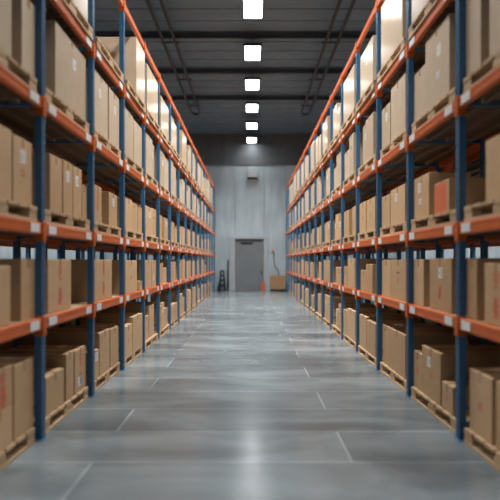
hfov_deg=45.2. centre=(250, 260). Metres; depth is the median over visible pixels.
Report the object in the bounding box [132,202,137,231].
cardboard box
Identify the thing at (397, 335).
cardboard box
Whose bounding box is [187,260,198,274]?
cardboard box
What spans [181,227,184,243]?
cardboard box
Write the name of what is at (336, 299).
cardboard box
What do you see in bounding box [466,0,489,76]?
cardboard box
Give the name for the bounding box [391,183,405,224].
cardboard box
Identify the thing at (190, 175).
wooden pallet
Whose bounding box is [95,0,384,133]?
ceiling
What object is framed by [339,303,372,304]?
cardboard box
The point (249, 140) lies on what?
diffuser
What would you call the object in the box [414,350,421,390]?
cardboard box
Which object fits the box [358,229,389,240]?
wooden pallet
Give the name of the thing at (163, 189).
wooden pallet
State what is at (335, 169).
cardboard box
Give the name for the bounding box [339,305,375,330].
cardboard box
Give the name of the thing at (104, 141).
wooden pallet
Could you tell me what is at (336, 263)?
cardboard box
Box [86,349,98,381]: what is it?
cardboard box
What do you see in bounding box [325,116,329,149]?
cardboard box
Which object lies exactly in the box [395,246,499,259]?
wall
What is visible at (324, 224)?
cardboard box
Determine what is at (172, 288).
cardboard box
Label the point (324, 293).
cardboard box
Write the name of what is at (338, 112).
cardboard box
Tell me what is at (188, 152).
cardboard box
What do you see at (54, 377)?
cardboard box
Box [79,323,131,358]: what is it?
cardboard box
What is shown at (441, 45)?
cardboard box
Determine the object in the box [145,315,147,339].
cardboard box
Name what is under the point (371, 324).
cardboard box
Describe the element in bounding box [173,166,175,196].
cardboard box
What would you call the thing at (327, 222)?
cardboard box
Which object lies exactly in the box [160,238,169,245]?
wooden pallet
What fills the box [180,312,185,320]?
wooden pallet
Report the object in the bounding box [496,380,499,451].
cardboard box
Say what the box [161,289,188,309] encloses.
cardboard box
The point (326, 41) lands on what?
ceiling pipe
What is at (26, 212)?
wooden pallet
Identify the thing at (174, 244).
wooden pallet
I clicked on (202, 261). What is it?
cardboard box
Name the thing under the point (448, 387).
cardboard box
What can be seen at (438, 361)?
cardboard box
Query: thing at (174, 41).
ceiling pipe
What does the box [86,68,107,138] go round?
cardboard box
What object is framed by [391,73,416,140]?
cardboard box
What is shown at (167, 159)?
cardboard box
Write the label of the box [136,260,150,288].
cardboard box
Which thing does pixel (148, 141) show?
cardboard box
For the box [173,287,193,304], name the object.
cardboard box
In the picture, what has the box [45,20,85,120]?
cardboard box
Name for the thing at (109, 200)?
cardboard box
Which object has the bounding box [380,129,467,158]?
wooden pallet
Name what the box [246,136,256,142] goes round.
hanging lamp
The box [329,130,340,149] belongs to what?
wooden pallet
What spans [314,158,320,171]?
wooden pallet
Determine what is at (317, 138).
cardboard box
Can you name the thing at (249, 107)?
ceiling light
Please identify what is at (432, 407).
wooden pallet
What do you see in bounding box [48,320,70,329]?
cardboard box
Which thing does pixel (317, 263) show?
cardboard box
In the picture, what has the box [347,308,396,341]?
cardboard box
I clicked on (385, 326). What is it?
cardboard box
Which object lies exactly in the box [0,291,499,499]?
floor
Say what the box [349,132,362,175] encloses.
cardboard box
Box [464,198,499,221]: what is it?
wooden pallet
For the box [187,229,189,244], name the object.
cardboard box
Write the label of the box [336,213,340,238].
cardboard box
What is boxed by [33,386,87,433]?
wooden pallet
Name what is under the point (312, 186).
cardboard box
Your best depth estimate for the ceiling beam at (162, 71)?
23.54 m
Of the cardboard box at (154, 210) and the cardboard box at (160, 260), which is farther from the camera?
the cardboard box at (160, 260)
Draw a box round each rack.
[0,0,214,441]
[0,180,192,329]
[286,0,499,441]
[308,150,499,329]
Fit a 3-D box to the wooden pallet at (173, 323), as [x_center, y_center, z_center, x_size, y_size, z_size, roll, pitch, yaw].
[-2.575,1.705,16.538,0.960,0.150,1.680,0,0,0]
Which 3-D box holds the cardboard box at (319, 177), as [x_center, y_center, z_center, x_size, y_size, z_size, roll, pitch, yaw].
[2.550,-2.205,18.865,0.873,0.846,0.600,0,0,0]
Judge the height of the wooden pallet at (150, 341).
0.150 m
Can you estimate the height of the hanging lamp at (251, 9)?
0.512 m
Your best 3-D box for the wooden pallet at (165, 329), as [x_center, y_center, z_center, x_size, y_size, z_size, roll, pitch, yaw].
[-2.563,1.705,14.623,0.960,0.150,1.680,0,0,0]
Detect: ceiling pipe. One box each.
[145,0,200,115]
[300,0,355,115]
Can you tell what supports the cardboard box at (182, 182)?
on the wooden pallet
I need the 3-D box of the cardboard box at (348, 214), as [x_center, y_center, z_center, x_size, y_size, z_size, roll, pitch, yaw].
[2.481,-0.814,13.080,0.783,0.564,0.675,0,0,0]
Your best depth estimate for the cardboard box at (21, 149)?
5.58 m
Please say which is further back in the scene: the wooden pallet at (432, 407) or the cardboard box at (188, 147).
the cardboard box at (188, 147)
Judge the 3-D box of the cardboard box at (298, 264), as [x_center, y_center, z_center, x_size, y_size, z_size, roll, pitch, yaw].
[2.538,0.319,26.578,0.870,0.487,0.622,0,0,0]
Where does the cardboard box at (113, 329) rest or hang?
on the wooden pallet at (106, 376)
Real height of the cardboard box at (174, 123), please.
0.829 m
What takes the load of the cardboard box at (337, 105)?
on the wooden pallet at (337, 136)
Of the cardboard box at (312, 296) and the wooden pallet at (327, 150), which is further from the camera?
the cardboard box at (312, 296)
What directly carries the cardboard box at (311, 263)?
on the rack at (471, 118)
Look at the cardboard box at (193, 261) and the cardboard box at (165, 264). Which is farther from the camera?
the cardboard box at (193, 261)
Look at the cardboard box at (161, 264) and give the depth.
14.19 m
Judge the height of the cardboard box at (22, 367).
0.691 m
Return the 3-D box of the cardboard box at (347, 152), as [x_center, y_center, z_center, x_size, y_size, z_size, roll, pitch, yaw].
[2.508,-2.095,13.144,0.784,0.626,0.719,0,0,0]
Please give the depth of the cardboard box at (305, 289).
22.49 m
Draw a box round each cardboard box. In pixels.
[0,0,10,56]
[0,125,10,199]
[0,259,34,320]
[0,266,9,326]
[0,332,34,351]
[0,350,73,401]
[0,357,32,441]
[0,364,11,410]
[0,405,11,451]
[7,345,85,394]
[11,0,34,76]
[11,133,31,204]
[32,153,61,212]
[33,368,63,416]
[34,259,70,313]
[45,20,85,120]
[45,328,109,375]
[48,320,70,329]
[60,326,117,367]
[62,159,72,215]
[71,260,111,301]
[71,315,86,325]
[73,0,87,20]
[73,166,81,217]
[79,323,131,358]
[82,184,101,222]
[82,185,85,218]
[85,313,141,351]
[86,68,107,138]
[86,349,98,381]
[96,308,108,313]
[98,37,144,103]
[102,191,116,226]
[108,87,118,148]
[109,304,153,337]
[112,260,136,293]
[117,197,131,230]
[125,108,132,159]
[126,302,163,327]
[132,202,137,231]
[133,119,141,167]
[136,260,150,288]
[137,281,141,290]
[138,205,152,235]
[138,207,141,232]
[145,63,157,122]
[145,133,151,175]
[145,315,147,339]
[150,293,182,314]
[151,260,155,275]
[151,275,155,286]
[152,144,153,177]
[152,208,155,236]
[154,150,163,185]
[154,305,162,330]
[160,95,168,139]
[160,215,161,237]
[160,259,184,278]
[160,260,180,279]
[160,262,173,281]
[160,263,162,284]
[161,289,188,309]
[162,218,167,239]
[163,268,165,283]
[164,157,167,189]
[164,302,176,318]
[164,303,174,320]
[164,304,172,321]
[164,307,166,326]
[167,159,172,193]
[171,116,173,146]
[171,222,173,240]
[172,288,192,305]
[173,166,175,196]
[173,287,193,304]
[174,123,175,149]
[174,228,176,241]
[174,262,175,280]
[176,130,185,164]
[176,179,184,203]
[176,182,181,201]
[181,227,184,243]
[187,145,190,171]
[187,149,189,170]
[187,185,189,208]
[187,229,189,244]
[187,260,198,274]
[188,261,190,276]
[189,289,190,307]
[192,152,193,176]
[193,194,195,213]
[193,261,194,275]
[194,287,195,304]
[197,162,200,186]
[201,169,202,189]
[201,201,202,219]
[201,260,203,273]
[205,179,206,195]
[270,276,285,288]
[289,185,290,202]
[297,168,299,191]
[297,263,299,273]
[301,260,320,274]
[302,161,303,183]
[302,198,303,215]
[303,286,320,301]
[305,155,307,179]
[305,190,307,213]
[305,262,308,275]
[305,289,306,304]
[307,155,308,176]
[307,190,308,211]
[307,288,329,305]
[310,262,318,277]
[311,141,313,170]
[311,184,313,208]
[311,295,313,308]
[312,229,313,244]
[316,137,318,162]
[317,176,325,203]
[317,227,319,243]
[317,263,318,277]
[317,291,339,310]
[318,293,320,314]
[319,135,320,158]
[319,180,325,201]
[320,224,325,242]
[323,122,324,152]
[324,260,347,281]
[324,293,348,315]
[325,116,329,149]
[325,294,351,318]
[326,168,328,195]
[326,222,327,241]
[326,295,354,320]
[328,220,335,240]
[328,296,361,321]
[329,164,336,192]
[333,103,340,137]
[334,167,336,188]
[336,105,340,133]
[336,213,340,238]
[336,309,338,327]
[337,150,347,185]
[337,267,340,284]
[339,220,340,237]
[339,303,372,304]
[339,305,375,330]
[343,64,355,122]
[343,309,346,334]
[344,210,351,236]
[344,266,347,286]
[345,150,348,179]
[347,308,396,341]
[348,259,397,288]
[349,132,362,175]
[352,206,355,234]
[359,314,405,350]
[360,35,375,97]
[360,201,366,232]
[361,270,365,290]
[363,124,365,163]
[366,112,375,161]
[366,264,375,293]
[367,196,383,230]
[367,320,423,357]
[381,0,405,68]
[382,101,390,148]
[382,194,390,226]
[382,260,390,297]
[383,324,441,365]
[388,306,404,313]
[389,327,467,378]
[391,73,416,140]
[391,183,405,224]
[391,260,405,301]
[412,0,427,22]
[414,172,470,218]
[414,259,429,306]
[414,315,433,323]
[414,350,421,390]
[415,64,425,120]
[422,345,499,405]
[426,13,455,110]
[430,258,499,313]
[434,178,485,213]
[434,322,452,329]
[442,381,469,415]
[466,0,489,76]
[467,259,499,319]
[467,332,499,347]
[470,368,499,444]
[485,263,499,326]
[486,135,499,200]
[490,0,499,56]
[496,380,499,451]
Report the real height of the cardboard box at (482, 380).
0.591 m
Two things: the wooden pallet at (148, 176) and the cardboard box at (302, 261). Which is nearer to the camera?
the wooden pallet at (148, 176)
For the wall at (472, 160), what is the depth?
11.70 m
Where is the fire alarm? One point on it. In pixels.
(272, 251)
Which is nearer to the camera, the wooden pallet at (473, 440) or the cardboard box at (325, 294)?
the wooden pallet at (473, 440)
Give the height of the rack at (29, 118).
6.080 m
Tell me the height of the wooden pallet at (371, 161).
0.150 m
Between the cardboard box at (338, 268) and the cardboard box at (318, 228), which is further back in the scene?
the cardboard box at (318, 228)
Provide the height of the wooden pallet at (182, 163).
0.150 m
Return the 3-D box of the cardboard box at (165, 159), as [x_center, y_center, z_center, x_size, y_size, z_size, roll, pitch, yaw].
[-2.535,-2.170,15.001,0.873,0.777,0.725,0,0,0]
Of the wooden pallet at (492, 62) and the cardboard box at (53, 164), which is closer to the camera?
the wooden pallet at (492, 62)
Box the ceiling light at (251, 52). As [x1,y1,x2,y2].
[245,46,259,59]
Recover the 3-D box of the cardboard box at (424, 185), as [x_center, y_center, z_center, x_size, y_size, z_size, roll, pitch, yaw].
[2.377,-0.796,7.478,0.504,0.529,0.648,0,0,0]
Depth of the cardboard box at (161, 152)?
14.09 m
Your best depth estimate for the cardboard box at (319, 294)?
18.43 m
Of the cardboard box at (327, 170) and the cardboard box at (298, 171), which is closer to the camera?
the cardboard box at (327, 170)
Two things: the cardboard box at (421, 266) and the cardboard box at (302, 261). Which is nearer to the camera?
the cardboard box at (421, 266)
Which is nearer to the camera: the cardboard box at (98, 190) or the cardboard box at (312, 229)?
the cardboard box at (98, 190)
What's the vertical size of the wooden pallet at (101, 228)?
0.150 m
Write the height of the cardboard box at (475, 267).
0.583 m
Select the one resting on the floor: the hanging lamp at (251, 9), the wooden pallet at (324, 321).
the wooden pallet at (324, 321)
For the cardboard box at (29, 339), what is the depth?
9.12 m
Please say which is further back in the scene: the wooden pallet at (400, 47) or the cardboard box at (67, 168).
the wooden pallet at (400, 47)
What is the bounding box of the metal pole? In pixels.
[227,260,228,290]
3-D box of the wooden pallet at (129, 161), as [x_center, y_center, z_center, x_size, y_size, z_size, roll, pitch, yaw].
[-2.555,-1.707,10.793,0.960,0.150,1.680,0,0,0]
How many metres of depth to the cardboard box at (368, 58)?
10.75 m
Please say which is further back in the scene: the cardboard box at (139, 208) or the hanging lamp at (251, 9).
the hanging lamp at (251, 9)
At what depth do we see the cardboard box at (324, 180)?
18.16 m
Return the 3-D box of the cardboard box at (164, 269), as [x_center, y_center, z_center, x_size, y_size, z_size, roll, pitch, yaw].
[-2.585,0.364,14.913,0.873,0.397,0.867,0,0,0]
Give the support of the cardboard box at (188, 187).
on the wooden pallet
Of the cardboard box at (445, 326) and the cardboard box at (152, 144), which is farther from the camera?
the cardboard box at (152, 144)
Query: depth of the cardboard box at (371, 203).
10.42 m
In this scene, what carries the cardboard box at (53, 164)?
on the wooden pallet at (51, 217)
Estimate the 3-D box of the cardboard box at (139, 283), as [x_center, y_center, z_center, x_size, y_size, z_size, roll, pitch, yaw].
[-2.405,0.470,11.524,0.603,0.183,0.295,0,0,-1]
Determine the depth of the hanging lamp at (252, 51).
20.10 m
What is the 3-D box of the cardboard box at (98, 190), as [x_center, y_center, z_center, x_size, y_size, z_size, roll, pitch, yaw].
[-2.527,-0.791,8.372,0.804,0.519,0.432,0,0,-1]
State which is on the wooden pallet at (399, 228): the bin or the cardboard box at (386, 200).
the cardboard box at (386, 200)
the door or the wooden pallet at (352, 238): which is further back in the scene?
the door
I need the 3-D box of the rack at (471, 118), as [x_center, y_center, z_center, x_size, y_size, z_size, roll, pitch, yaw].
[2.595,-1.260,19.410,1.090,6.080,30.820,0,0,0]
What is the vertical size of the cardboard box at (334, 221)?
0.542 m
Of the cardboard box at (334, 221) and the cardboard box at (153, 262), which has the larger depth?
the cardboard box at (334, 221)
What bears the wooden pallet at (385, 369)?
on the floor
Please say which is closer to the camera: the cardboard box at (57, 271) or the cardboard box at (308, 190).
the cardboard box at (57, 271)
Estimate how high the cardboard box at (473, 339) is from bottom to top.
0.950 m
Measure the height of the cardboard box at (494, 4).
0.839 m
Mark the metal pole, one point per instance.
(227, 260)
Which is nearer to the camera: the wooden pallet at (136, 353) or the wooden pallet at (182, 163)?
the wooden pallet at (136, 353)
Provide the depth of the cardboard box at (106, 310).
14.34 m
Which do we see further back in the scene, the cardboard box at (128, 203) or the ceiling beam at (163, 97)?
the ceiling beam at (163, 97)
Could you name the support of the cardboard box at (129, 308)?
on the wooden pallet at (150, 341)
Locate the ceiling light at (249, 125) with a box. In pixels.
[247,123,256,128]
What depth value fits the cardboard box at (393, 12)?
8.90 m
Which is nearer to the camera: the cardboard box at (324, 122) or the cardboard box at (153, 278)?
the cardboard box at (153, 278)
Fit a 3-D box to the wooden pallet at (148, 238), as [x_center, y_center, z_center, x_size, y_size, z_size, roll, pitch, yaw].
[-2.555,-0.457,12.707,0.960,0.150,1.680,0,0,0]
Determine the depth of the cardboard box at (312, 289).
21.77 m
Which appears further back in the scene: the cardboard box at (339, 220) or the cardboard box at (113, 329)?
the cardboard box at (339, 220)
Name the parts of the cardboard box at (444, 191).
orange panel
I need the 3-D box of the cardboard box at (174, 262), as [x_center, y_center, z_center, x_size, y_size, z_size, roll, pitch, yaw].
[-2.510,0.289,16.716,0.784,0.545,0.499,0,0,0]
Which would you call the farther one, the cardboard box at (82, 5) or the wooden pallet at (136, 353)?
the wooden pallet at (136, 353)
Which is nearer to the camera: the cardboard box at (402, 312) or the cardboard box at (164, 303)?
the cardboard box at (402, 312)
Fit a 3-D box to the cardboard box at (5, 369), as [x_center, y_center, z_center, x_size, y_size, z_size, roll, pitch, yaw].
[-2.480,1.099,5.170,0.704,0.359,0.393,0,0,1]
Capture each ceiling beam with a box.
[95,33,375,38]
[150,69,350,73]
[162,96,340,99]
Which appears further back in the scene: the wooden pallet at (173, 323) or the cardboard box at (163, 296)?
the cardboard box at (163, 296)
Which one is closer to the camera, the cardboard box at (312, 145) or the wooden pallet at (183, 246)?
the wooden pallet at (183, 246)
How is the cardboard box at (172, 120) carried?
on the wooden pallet at (173, 150)
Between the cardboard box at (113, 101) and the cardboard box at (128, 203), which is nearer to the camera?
the cardboard box at (113, 101)
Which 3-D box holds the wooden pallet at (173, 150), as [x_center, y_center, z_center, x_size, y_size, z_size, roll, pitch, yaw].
[-2.515,-2.937,16.538,0.960,0.150,1.680,0,0,0]
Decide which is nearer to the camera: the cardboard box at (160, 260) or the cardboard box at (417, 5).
the cardboard box at (417, 5)
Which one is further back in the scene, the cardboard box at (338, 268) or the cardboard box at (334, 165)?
the cardboard box at (334, 165)
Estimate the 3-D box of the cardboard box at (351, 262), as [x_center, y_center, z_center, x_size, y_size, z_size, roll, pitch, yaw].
[2.534,0.256,12.518,0.873,0.613,0.825,0,0,0]
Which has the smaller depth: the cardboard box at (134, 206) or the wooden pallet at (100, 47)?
the wooden pallet at (100, 47)
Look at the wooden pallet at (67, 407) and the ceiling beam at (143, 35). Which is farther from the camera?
the ceiling beam at (143, 35)
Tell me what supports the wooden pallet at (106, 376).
on the floor
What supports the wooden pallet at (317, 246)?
on the rack at (471, 118)
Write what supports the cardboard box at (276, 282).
on the trolley
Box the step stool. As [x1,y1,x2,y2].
[218,270,225,290]
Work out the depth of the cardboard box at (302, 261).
23.78 m
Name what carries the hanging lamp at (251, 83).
hanging from the ceiling
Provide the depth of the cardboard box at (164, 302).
16.95 m
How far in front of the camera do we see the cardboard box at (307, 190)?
22.49 m
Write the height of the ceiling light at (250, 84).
0.012 m
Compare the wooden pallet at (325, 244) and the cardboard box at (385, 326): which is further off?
the wooden pallet at (325, 244)
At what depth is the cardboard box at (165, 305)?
15.99 m
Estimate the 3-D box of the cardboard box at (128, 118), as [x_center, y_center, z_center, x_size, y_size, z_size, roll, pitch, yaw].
[-2.529,-2.182,10.395,0.853,0.799,0.786,0,0,0]
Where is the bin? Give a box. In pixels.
[261,282,264,290]
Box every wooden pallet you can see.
[0,48,36,92]
[0,87,89,134]
[0,197,36,221]
[0,427,34,471]
[8,209,89,231]
[33,129,120,158]
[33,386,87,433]
[62,0,92,40]
[73,222,120,236]
[75,36,123,83]
[86,362,119,391]
[110,79,145,112]
[111,229,142,240]
[118,346,141,366]
[125,154,142,175]
[133,109,160,133]
[145,171,157,187]
[145,234,157,243]
[145,333,157,350]
[154,324,169,337]
[160,130,171,149]
[160,184,169,196]
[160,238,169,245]
[167,317,177,327]
[171,146,179,161]
[171,193,178,203]
[171,241,178,247]
[180,158,186,171]
[180,243,185,248]
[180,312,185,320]
[187,168,192,179]
[308,168,313,179]
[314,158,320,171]
[315,243,320,248]
[315,312,324,320]
[321,146,329,161]
[322,193,329,203]
[322,241,329,247]
[322,317,335,327]
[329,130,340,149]
[331,184,340,196]
[331,238,340,245]
[331,324,340,337]
[340,109,367,133]
[342,171,355,188]
[342,234,355,243]
[343,333,355,350]
[356,79,390,112]
[358,154,375,175]
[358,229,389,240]
[358,345,382,367]
[377,36,425,83]
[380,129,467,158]
[380,222,427,236]
[380,362,405,391]
[408,0,438,40]
[411,209,492,231]
[411,386,469,434]
[412,87,499,133]
[463,49,499,93]
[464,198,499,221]
[464,427,499,471]
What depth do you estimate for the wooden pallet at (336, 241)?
14.54 m
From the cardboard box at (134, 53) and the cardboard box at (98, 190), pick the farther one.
the cardboard box at (134, 53)
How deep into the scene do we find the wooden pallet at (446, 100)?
6.83 m
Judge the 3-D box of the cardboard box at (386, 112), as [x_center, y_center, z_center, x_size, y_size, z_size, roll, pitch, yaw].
[2.552,-2.111,9.442,0.854,0.659,0.570,0,0,0]
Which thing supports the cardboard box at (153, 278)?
on the rack at (29, 118)
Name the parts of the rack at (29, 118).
post, post, foot plate, post, post, post, post, post, post, post, post, post, post, post, post, post, post, post, post, post, post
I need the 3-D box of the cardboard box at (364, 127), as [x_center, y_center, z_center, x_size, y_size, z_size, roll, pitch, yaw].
[2.579,-2.177,11.232,0.854,0.790,0.578,0,0,1]
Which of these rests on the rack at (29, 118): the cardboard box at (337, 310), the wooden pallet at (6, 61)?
the wooden pallet at (6, 61)
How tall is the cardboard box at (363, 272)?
0.394 m
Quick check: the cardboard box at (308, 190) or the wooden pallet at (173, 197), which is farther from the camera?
the cardboard box at (308, 190)
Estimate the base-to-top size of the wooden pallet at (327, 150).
0.150 m
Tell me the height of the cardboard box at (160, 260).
0.593 m
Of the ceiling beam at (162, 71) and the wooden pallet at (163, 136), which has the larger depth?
the ceiling beam at (162, 71)
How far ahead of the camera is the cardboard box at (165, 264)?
15.73 m
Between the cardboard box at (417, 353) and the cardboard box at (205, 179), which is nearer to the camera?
the cardboard box at (417, 353)
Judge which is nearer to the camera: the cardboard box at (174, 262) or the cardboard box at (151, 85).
the cardboard box at (151, 85)
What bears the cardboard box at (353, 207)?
on the wooden pallet at (352, 238)
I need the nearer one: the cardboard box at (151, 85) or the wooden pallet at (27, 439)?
the wooden pallet at (27, 439)
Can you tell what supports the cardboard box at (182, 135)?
on the wooden pallet
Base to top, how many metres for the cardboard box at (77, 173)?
0.619 m
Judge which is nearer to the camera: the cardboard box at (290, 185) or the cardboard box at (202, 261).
the cardboard box at (202, 261)
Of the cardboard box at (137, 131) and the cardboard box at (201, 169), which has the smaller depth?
the cardboard box at (137, 131)
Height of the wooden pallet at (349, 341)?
0.150 m
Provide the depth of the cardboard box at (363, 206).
11.10 m
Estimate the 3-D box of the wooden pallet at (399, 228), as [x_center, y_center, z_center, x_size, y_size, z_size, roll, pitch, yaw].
[2.570,-0.457,8.877,0.960,0.150,1.680,0,0,0]
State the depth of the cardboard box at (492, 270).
5.27 m
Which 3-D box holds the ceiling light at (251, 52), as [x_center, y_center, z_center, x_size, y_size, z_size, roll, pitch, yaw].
[0.070,-7.026,20.310,0.510,0.012,1.360,0,0,0]
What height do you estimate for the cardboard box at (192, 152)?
0.900 m
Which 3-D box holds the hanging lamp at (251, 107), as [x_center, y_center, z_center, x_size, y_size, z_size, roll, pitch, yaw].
[0.070,-7.264,27.590,0.600,0.512,1.500,0,0,0]
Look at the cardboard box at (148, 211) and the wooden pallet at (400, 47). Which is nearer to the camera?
the wooden pallet at (400, 47)
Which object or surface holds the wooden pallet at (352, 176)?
on the rack at (471, 118)
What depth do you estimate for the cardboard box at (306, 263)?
22.46 m
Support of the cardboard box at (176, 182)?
on the wooden pallet
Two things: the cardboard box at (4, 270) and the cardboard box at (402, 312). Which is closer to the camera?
the cardboard box at (4, 270)
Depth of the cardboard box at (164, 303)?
16.61 m
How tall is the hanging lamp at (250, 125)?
0.512 m
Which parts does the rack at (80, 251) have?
post, post, post, post, post, post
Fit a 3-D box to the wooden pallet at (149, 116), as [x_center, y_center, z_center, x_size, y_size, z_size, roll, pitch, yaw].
[-2.515,-2.937,12.707,0.960,0.150,1.680,0,0,0]
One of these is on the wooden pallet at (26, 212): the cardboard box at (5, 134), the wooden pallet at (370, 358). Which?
the cardboard box at (5, 134)
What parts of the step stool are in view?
leg, leg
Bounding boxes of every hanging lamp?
[242,0,263,19]
[243,34,261,60]
[245,77,259,90]
[245,102,258,112]
[246,121,257,129]
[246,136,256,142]
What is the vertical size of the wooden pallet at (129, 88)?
0.150 m
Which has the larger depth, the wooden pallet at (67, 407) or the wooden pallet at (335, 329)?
the wooden pallet at (335, 329)
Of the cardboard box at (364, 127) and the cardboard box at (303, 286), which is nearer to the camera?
the cardboard box at (364, 127)
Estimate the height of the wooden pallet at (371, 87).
0.150 m
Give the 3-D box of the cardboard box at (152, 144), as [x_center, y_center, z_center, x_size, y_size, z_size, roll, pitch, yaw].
[-2.579,-2.179,13.127,0.854,0.793,0.596,0,0,0]
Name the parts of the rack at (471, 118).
post, post, post, post, post, post, post, post, post, post, post, post, post, post, post, post, post, post, foot plate, post, post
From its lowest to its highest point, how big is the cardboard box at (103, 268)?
0.583 m
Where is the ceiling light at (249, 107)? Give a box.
[246,104,257,111]
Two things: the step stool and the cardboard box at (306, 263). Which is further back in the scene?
the step stool
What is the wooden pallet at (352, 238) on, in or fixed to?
on the rack at (471, 118)
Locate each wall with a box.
[0,246,105,259]
[106,134,394,290]
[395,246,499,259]
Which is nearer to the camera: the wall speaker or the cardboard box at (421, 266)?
the cardboard box at (421, 266)
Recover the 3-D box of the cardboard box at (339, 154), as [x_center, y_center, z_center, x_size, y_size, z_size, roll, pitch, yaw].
[2.526,-2.165,14.188,0.874,0.766,0.769,0,0,0]
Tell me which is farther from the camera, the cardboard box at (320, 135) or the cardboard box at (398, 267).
the cardboard box at (320, 135)
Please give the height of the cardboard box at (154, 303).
0.629 m
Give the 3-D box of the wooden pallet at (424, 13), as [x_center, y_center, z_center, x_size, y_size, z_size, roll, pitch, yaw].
[2.530,-2.937,6.963,0.960,0.150,1.680,0,0,0]
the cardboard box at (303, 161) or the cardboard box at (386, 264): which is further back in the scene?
the cardboard box at (303, 161)
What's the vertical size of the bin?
0.540 m
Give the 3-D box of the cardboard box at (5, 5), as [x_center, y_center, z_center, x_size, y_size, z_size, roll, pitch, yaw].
[-2.535,-2.127,5.057,0.803,0.689,0.619,0,0,0]
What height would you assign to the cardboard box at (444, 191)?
0.359 m
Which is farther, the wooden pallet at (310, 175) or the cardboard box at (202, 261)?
the cardboard box at (202, 261)
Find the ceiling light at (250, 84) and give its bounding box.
[246,80,258,89]
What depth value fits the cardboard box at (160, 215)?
14.33 m
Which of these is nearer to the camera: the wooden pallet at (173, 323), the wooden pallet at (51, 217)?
the wooden pallet at (51, 217)
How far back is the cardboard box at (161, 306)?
13.95 m
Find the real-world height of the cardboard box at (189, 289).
0.634 m
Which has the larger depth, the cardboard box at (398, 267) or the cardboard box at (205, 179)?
the cardboard box at (205, 179)
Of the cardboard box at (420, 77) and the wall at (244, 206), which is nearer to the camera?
the cardboard box at (420, 77)
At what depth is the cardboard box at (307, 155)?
22.07 m
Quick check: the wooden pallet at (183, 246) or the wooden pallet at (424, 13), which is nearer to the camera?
the wooden pallet at (424, 13)
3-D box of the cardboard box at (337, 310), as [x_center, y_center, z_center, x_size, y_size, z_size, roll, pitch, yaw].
[2.531,1.411,14.864,0.784,0.438,0.399,0,0,1]
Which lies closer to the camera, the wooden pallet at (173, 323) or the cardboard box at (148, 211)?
the cardboard box at (148, 211)
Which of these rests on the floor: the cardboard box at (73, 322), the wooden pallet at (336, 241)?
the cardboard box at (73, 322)
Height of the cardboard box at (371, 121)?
0.767 m
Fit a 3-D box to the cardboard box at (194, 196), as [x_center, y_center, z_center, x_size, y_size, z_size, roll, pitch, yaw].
[-2.480,-2.138,22.737,0.780,0.712,0.554,0,0,0]
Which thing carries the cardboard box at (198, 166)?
on the wooden pallet
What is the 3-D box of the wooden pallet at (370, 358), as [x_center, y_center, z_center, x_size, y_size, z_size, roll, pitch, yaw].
[2.563,1.705,10.793,0.960,0.150,1.680,0,0,0]
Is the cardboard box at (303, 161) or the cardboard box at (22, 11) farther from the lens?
the cardboard box at (303, 161)
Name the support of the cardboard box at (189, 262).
on the rack at (29, 118)
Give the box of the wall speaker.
[247,167,257,178]
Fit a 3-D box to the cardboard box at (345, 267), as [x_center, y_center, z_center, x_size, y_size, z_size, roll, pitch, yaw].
[2.489,0.341,13.228,0.784,0.442,0.534,0,0,1]
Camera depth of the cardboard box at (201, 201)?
26.09 m
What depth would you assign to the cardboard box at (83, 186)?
7.68 m
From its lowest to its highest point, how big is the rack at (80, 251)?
6.080 m
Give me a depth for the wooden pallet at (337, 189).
14.53 m
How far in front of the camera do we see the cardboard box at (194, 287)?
22.64 m
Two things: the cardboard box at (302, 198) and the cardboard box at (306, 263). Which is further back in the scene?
the cardboard box at (302, 198)
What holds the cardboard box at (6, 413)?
on the wooden pallet at (27, 439)
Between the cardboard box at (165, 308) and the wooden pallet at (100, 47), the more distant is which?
the cardboard box at (165, 308)
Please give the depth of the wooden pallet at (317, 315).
18.48 m
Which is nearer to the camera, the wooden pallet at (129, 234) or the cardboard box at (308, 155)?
the wooden pallet at (129, 234)
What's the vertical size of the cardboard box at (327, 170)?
0.800 m
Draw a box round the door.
[230,236,267,290]
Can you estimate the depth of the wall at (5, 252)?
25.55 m
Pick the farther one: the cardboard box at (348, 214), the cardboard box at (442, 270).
the cardboard box at (348, 214)
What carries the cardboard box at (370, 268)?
on the rack at (471, 118)
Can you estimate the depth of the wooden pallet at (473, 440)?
5.49 m
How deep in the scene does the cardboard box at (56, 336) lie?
8.54 m
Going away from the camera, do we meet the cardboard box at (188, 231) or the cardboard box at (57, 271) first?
the cardboard box at (57, 271)
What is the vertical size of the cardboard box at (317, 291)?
0.618 m
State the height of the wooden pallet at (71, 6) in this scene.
0.150 m
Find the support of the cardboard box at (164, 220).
on the wooden pallet at (162, 241)
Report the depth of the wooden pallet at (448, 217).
6.87 m
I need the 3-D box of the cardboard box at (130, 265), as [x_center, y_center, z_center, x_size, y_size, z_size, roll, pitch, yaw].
[-2.525,0.276,10.591,0.854,0.573,0.982,0,0,0]
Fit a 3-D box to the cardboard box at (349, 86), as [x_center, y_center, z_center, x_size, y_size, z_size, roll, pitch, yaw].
[2.489,-3.473,12.640,0.853,0.922,1.325,0,0,0]
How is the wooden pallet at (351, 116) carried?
on the rack at (471, 118)
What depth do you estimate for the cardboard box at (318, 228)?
18.66 m
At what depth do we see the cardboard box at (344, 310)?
13.36 m
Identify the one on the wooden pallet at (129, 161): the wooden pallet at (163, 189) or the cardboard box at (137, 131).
the cardboard box at (137, 131)
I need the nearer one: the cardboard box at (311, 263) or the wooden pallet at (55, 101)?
the wooden pallet at (55, 101)
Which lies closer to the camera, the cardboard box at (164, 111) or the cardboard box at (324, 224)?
the cardboard box at (164, 111)
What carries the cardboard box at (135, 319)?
on the wooden pallet at (136, 353)
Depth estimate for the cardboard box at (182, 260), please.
18.61 m
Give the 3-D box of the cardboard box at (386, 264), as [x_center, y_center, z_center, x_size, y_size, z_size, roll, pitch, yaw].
[2.558,0.271,9.437,0.853,0.583,0.580,0,0,-1]
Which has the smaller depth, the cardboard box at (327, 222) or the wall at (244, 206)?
the cardboard box at (327, 222)
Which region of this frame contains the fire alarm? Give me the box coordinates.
[271,250,278,275]

